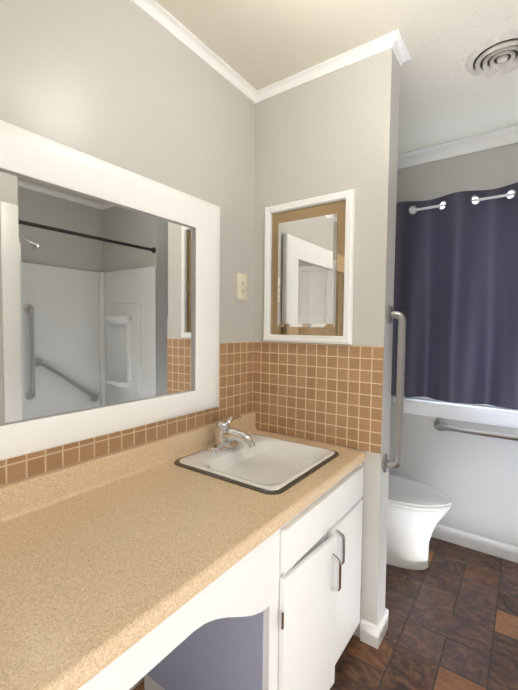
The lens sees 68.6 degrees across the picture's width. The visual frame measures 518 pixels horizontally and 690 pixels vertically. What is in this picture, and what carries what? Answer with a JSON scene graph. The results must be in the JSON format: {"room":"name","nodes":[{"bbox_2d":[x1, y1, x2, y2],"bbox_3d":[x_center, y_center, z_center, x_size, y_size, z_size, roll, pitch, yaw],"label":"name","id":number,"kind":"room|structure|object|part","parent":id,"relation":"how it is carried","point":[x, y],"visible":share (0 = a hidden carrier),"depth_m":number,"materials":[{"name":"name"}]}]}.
{"room":"bathroom","nodes":[
{"label":"bathroom","id":0,"kind":"room"},
{"bbox_2d":[0,0,254,689],"bbox_3d":[-0.461,0.033,1.462,0.100,2.540,3.720,3,3,35],"label":"wall","id":1,"kind":"structure","parent":0,"point":[129,85],"depth_m":1.36,"materials":[{"name":"grey paint"}]},
{"bbox_2d":[0,120,219,460],"bbox_3d":[-0.698,-0.138,0.992,0.031,0.901,1.780,3,3,35],"label":"vanity mirror","id":2,"kind":"object","parent":1,"relation":"attached to","point":[109,298],"visible":0.96,"depth_m":1.23,"materials":[{"name":"white paint"}]},
{"bbox_2d":[0,342,383,485],"bbox_3d":[-0.409,0.258,0.876,0.679,0.453,2.250,3,3,35],"label":"tile backsplash","id":3,"kind":"structure","parent":1,"relation":"attached to","point":[329,394],"depth_m":1.73,"materials":[{"name":"beige tile"}]},
{"bbox_2d":[130,0,257,103],"bbox_3d":[-0.707,-1.197,0.919,0.036,0.036,2.430,3,3,35],"label":"crown molding","id":4,"kind":"structure","parent":1,"relation":"attached to","point":[159,14],"depth_m":1.55,"materials":[{"name":"white paint"}]},
{"bbox_2d":[236,273,246,299],"bbox_3d":[-0.083,-0.288,1.877,0.010,0.130,0.080,3,3,35],"label":"outlet","id":5,"kind":"object","parent":1,"relation":"attached to","point":[241,286],"visible":1,"depth_m":1.87,"materials":[{"name":"beige plastic"}]},
{"bbox_2d":[134,537,517,689],"bbox_3d":[0.503,1.396,0.832,2.500,0.100,3.720,3,3,35],"label":"floor","id":6,"kind":"structure","parent":0,"point":[452,608],"depth_m":1.73,"materials":[{"name":"tile"}]},
{"bbox_2d":[0,412,365,689],"bbox_3d":[-0.415,0.839,0.899,0.670,0.983,2.242,3,3,35],"label":"bathroom vanity","id":7,"kind":"object","parent":6,"relation":"on","point":[225,553],"depth_m":1.09,"materials":[{"name":"beige laminate"}]},
{"bbox_2d":[207,414,254,452],"bbox_3d":[-0.085,0.380,1.620,0.204,0.127,0.217,3,3,35],"label":"faucet","id":8,"kind":"object","parent":7,"relation":"on","point":[228,440],"depth_m":1.61,"materials":[{"name":"silver metal"}]},
{"bbox_2d":[174,434,338,494],"bbox_3d":[0.003,0.530,1.546,0.490,0.166,0.520,3,3,35],"label":"sink","id":9,"kind":"object","parent":7,"relation":"in","point":[274,466],"depth_m":1.53,"materials":[{"name":"white ceramic"}]},
{"bbox_2d":[386,474,451,569],"bbox_3d":[0.728,0.882,2.346,0.835,0.784,0.470,3,3,35],"label":"toilet","id":10,"kind":"object","parent":6,"relation":"on","point":[417,511],"visible":0.29,"depth_m":2.16,"materials":[{"name":"white ceramic"}]},
{"bbox_2d":[253,48,399,637],"bbox_3d":[0.280,0.023,1.832,0.679,2.540,0.120,3,3,35],"label":"wall","id":11,"kind":"structure","parent":0,"point":[334,132],"depth_m":1.65,"materials":[{"name":"grey paint"}]},
{"bbox_2d":[263,189,355,344],"bbox_3d":[0.216,-0.343,1.772,0.462,0.666,0.026,3,3,35],"label":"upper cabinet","id":12,"kind":"object","parent":11,"relation":"attached to","point":[308,266],"visible":1,"depth_m":1.76,"materials":[{"name":"white paint"}]},
{"bbox_2d":[258,29,405,102],"bbox_3d":[0.288,-1.223,1.680,0.655,0.036,0.036,3,3,35],"label":"crown molding","id":13,"kind":"structure","parent":11,"relation":"attached to","point":[394,40],"depth_m":1.64,"materials":[{"name":"white paint"}]},
{"bbox_2d":[361,608,388,631],"bbox_3d":[0.322,1.244,1.933,0.662,0.094,0.013,3,3,35],"label":"baseboard","id":14,"kind":"structure","parent":11,"relation":"attached to","point":[382,624],"depth_m":1.69,"materials":[{"name":"white paint"}]},
{"bbox_2d":[382,306,405,471],"bbox_3d":[0.583,0.195,1.620,0.071,0.723,0.078,3,3,35],"label":"railing","id":15,"kind":"object","parent":11,"relation":"attached to","point":[401,347],"visible":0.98,"depth_m":1.60,"materials":[{"name":"silver metal"}]},
{"bbox_2d":[396,47,410,65],"bbox_3d":[0.378,-1.228,1.807,0.655,0.036,0.036,3,3,35],"label":"crown molding","id":16,"kind":"structure","parent":11,"relation":"attached to","point":[402,57],"depth_m":1.60,"materials":[{"name":"white paint"}]},
{"bbox_2d":[155,0,517,153],"bbox_3d":[0.532,-1.241,0.705,2.500,0.100,3.720,3,3,35],"label":"ceiling","id":17,"kind":"structure","parent":0,"point":[445,96],"depth_m":1.55,"materials":[{"name":"paint"}]},
{"bbox_2d":[465,30,517,77],"bbox_3d":[1.032,-1.214,1.610,0.279,0.030,0.279,3,3,35],"label":"ceiling vent","id":18,"kind":"object","parent":17,"relation":"in","point":[496,56],"visible":1,"depth_m":1.60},
{"bbox_2d":[389,143,517,545],"bbox_3d":[1.280,0.005,2.445,1.600,2.540,0.100,3,3,35],"label":"wall","id":19,"kind":"structure","parent":0,"point":[474,477],"depth_m":2.38,"materials":[{"name":"grey paint"}]},
{"bbox_2d":[393,191,517,440],"bbox_3d":[1.380,-0.182,2.314,1.040,1.502,0.157,3,3,35],"label":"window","id":20,"kind":"structure","parent":19,"relation":"in","point":[487,415],"depth_m":2.36,"materials":[{"name":"white paint"}]},
{"bbox_3d":[1.434,0.535,2.252,0.745,0.078,0.071,3,3,35],"label":"grab rail on the far wall","id":21,"kind":"part","parent":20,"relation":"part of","materials":[{"name":"silver metal"}]},
{"bbox_2d":[397,125,517,169],"bbox_3d":[1.214,-1.219,2.360,1.500,0.088,0.036,3,3,35],"label":"crown molding","id":22,"kind":"structure","parent":19,"relation":"attached to","point":[509,135],"depth_m":2.34,"materials":[{"name":"white paint"}]},
{"bbox_2d":[408,189,515,214],"bbox_3d":[1.334,-0.854,2.245,1.151,0.059,0.106,3,3,35],"label":"rings","id":23,"kind":"object","parent":19,"relation":"attached to","point":[479,199],"visible":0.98,"depth_m":2.24,"materials":[{"name":"white metal"}]},
{"bbox_2d":[391,182,517,409],"bbox_3d":[1.308,-0.278,2.252,1.108,1.265,0.106,3,3,35],"label":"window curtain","id":24,"kind":"object","parent":23,"relation":"hanging from","point":[456,284],"visible":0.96,"depth_m":2.28,"materials":[{"name":"fabric"}]},
{"bbox_2d":[431,524,517,562],"bbox_3d":[1.194,1.226,2.487,1.500,0.094,0.013,3,3,35],"label":"baseboard","id":25,"kind":"structure","parent":19,"relation":"attached to","point":[489,546],"depth_m":2.36,"materials":[{"name":"white paint"}]}
]}

